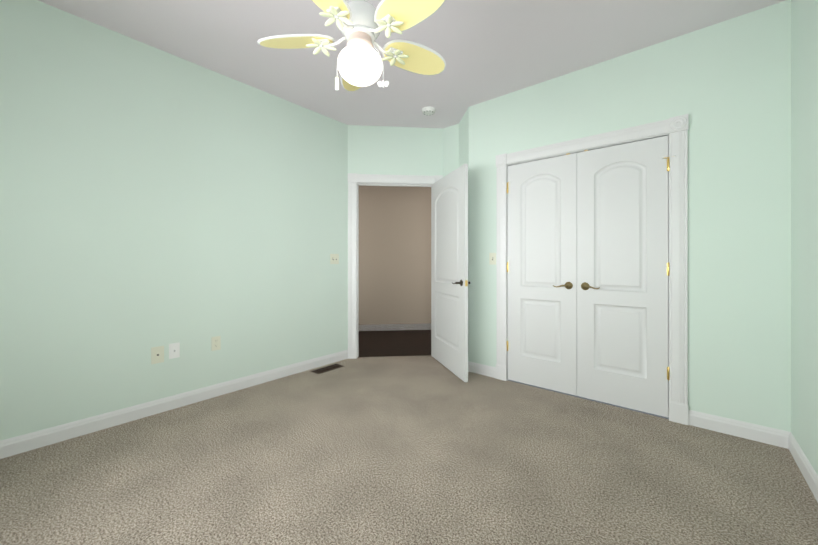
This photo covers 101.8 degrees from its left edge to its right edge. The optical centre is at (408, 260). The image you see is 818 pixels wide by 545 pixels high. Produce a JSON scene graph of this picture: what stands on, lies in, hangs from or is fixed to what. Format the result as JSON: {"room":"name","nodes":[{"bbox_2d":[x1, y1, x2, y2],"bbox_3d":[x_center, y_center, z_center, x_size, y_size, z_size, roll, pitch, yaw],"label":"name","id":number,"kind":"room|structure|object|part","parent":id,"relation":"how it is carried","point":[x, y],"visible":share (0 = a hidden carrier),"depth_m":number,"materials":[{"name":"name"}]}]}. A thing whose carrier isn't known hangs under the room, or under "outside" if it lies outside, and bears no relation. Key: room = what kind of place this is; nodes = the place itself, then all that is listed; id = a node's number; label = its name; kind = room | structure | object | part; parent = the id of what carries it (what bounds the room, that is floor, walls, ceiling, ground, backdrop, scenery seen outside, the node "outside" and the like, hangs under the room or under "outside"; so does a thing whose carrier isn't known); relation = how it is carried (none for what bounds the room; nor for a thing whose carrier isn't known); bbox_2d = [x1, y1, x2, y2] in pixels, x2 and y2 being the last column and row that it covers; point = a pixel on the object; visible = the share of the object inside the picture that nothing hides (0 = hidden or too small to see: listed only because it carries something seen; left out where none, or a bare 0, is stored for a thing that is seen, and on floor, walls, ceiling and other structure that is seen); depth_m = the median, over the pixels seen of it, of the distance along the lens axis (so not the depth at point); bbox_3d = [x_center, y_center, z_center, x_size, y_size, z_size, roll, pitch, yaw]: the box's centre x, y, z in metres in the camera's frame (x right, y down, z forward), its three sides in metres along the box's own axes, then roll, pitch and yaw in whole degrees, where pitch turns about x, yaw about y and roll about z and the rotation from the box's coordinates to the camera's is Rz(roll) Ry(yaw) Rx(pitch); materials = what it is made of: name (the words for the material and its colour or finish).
{"room":"empty bedroom","nodes":[
{"label":"empty bedroom","id":0,"kind":"room"},
{"bbox_2d":[0,0,347,440],"bbox_3d":[-1.916,-0.225,2.544,0.120,2.730,3.700,0,0,40],"label":"wall","id":1,"kind":"structure","parent":0,"point":[151,197],"depth_m":2.43,"materials":[{"name":"green paint"}]},
{"bbox_2d":[151,346,163,363],"bbox_3d":[-1.880,0.705,2.488,0.007,0.124,0.079,0,0,40],"label":"phone jack","id":2,"kind":"object","parent":1,"relation":"attached to","point":[157,354],"visible":1,"depth_m":2.48,"materials":[{"name":"white plastic"}]},
{"bbox_2d":[169,342,179,358],"bbox_3d":[-1.809,0.695,2.565,0.016,0.115,0.070,0,0,40],"label":"cable jack","id":3,"kind":"object","parent":1,"relation":"attached to","point":[174,350],"visible":1,"depth_m":2.57,"materials":[{"name":"white plastic"}]},
{"bbox_2d":[211,336,220,350],"bbox_3d":[-1.622,0.695,2.796,0.008,0.115,0.070,0,0,40],"label":"electrical outlet","id":4,"kind":"object","parent":1,"relation":"attached to","point":[216,343],"visible":1,"depth_m":2.79,"materials":[{"name":"white plastic"}]},
{"bbox_2d":[330,254,338,263],"bbox_3d":[-0.832,-0.020,3.736,0.019,0.115,0.116,0,0,40],"label":"light switch","id":5,"kind":"object","parent":1,"relation":"attached to","point":[334,258],"visible":1,"depth_m":3.74,"materials":[{"name":"white plastic"}]},
{"bbox_2d":[0,350,817,501],"bbox_3d":[-0.236,1.089,1.709,3.530,0.101,4.330,0,0,40],"label":"baseboard","id":6,"kind":"structure","parent":1,"relation":"attached to","point":[81,427],"depth_m":2.24,"materials":[{"name":"white"}]},
{"bbox_2d":[359,330,430,356],"bbox_3d":[-0.189,1.150,4.704,4.400,0.020,1.470,0,0,-5],"label":"floor","id":7,"kind":"structure","parent":0,"point":[395,343],"depth_m":4.58,"materials":[{"name":"brown wood"}]},
{"bbox_2d":[359,186,430,330],"bbox_3d":[-0.197,-0.225,4.799,4.600,2.730,1.480,0,0,-5],"label":"wall","id":8,"kind":"structure","parent":0,"point":[394,255],"depth_m":5.44,"materials":[{"name":"paint"}]},
{"bbox_2d":[359,324,430,330],"bbox_3d":[-0.256,1.090,5.443,4.400,0.101,0.013,0,0,-5],"label":"baseboard","id":9,"kind":"structure","parent":8,"relation":"attached to","point":[401,327],"depth_m":5.43,"materials":[{"name":"white"}]},
{"bbox_2d":[348,125,442,175],"bbox_3d":[-0.159,-0.225,3.999,1.232,2.730,0.120,0,0,-5],"label":"wall","id":10,"kind":"structure","parent":0,"point":[386,150],"depth_m":3.94,"materials":[{"name":"green paint"}]},
{"bbox_2d":[348,173,442,358],"bbox_3d":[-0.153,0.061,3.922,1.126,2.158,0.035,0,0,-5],"label":"door frame","id":11,"kind":"structure","parent":10,"relation":"attached to","point":[354,179],"depth_m":3.88,"materials":[{"name":"white wood"}]},
{"bbox_2d":[431,164,469,381],"bbox_3d":[0.409,0.113,3.521,0.143,2.030,0.913,0,0,-16],"label":"entry door","id":12,"kind":"structure","parent":10,"relation":"in","point":[449,271],"depth_m":3.42,"materials":[{"name":"white wood"}]},
{"bbox_2d":[0,355,817,544],"bbox_3d":[-0.236,1.150,1.709,3.530,0.020,4.330,0,0,40],"label":"floor carpet","id":13,"kind":"object","parent":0,"point":[411,450],"visible":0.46,"depth_m":1.77,"materials":[{"name":"beige carpet"}]},
{"bbox_2d":[311,364,343,373],"bbox_3d":[-0.857,1.136,3.510,0.145,0.006,0.335,0,0,40],"label":"air vent register","id":14,"kind":"object","parent":13,"relation":"on","point":[326,369],"visible":0.88,"depth_m":3.50,"materials":[{"name":"brown metal"}]},
{"bbox_2d":[38,0,784,127],"bbox_3d":[-0.520,-1.640,3.164,6.430,0.100,6.800,0,0,40],"label":"ceiling","id":15,"kind":"structure","parent":0,"point":[486,50],"depth_m":2.39,"materials":[{"name":"paint"}]},
{"bbox_2d":[257,0,445,90],"bbox_3d":[-0.195,-1.189,1.504,0.894,0.803,0.928,0,0,40],"label":"ceiling fan","id":16,"kind":"object","parent":15,"relation":"hanging from","point":[362,25],"visible":1,"depth_m":1.48,"materials":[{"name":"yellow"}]},
{"bbox_3d":[-0.225,-0.900,1.532,0.206,0.164,0.206,0,0,40],"label":"globe","id":17,"kind":"part","parent":16,"relation":"part of"},
{"bbox_2d":[422,106,434,114],"bbox_3d":[0.206,-1.571,3.496,0.144,0.038,0.144,0,0,40],"label":"smoke detector","id":18,"kind":"object","parent":15,"relation":"attached to","point":[428,110],"visible":1,"depth_m":3.46,"materials":[{"name":"white plastic"}]},
{"bbox_2d":[443,124,458,176],"bbox_3d":[0.532,-0.225,3.966,0.320,2.730,0.120,0,0,40],"label":"wall","id":19,"kind":"structure","parent":0,"point":[450,149],"depth_m":3.92,"materials":[{"name":"green paint"}]},
{"bbox_2d":[459,107,468,360],"bbox_3d":[0.655,-0.225,3.672,0.120,2.730,0.467,0,0,-5],"label":"wall","id":20,"kind":"structure","parent":0,"point":[464,140],"depth_m":3.52,"materials":[{"name":"green paint"}]},
{"bbox_2d":[469,0,790,431],"bbox_3d":[1.551,-0.225,2.732,2.335,2.730,0.120,0,0,40],"label":"wall","id":21,"kind":"structure","parent":0,"point":[725,86],"depth_m":2.23,"materials":[{"name":"green paint"}]},
{"bbox_2d":[489,253,495,264],"bbox_3d":[0.816,-0.020,3.255,0.070,0.115,0.019,0,0,40],"label":"light switch","id":22,"kind":"object","parent":21,"relation":"attached to","point":[492,258],"visible":1,"depth_m":3.26,"materials":[{"name":"white plastic"}]},
{"bbox_2d":[508,153,576,395],"bbox_3d":[1.164,0.113,2.965,0.602,2.030,0.089,0,0,40],"label":"closet door","id":23,"kind":"structure","parent":21,"relation":"in","point":[542,273],"depth_m":2.96,"materials":[{"name":"white wood"}]},
{"bbox_2d":[503,155,675,379],"bbox_3d":[1.396,0.056,2.771,1.295,1.606,0.030,0,0,40],"label":"hinges","id":24,"kind":"object","parent":21,"relation":"attached to","point":[668,268],"depth_m":2.38,"materials":[{"name":"gold metal"}]},
{"bbox_2d":[496,114,687,424],"bbox_3d":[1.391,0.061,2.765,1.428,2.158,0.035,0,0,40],"label":"trim","id":25,"kind":"structure","parent":21,"relation":"attached to","point":[676,128],"depth_m":2.36,"materials":[{"name":"white wood"}]},
{"bbox_2d":[577,136,667,416],"bbox_3d":[1.629,0.113,2.577,0.602,2.030,0.089,0,0,40],"label":"closet door","id":26,"kind":"structure","parent":21,"relation":"in","point":[622,275],"depth_m":2.57,"materials":[{"name":"white wood"}]},
{"bbox_2d":[791,0,817,474],"bbox_3d":[1.072,-0.225,0.427,0.120,2.730,4.275,0,0,40],"label":"wall","id":27,"kind":"structure","parent":0,"point":[804,222],"depth_m":1.79,"materials":[{"name":"green paint"}]}
]}

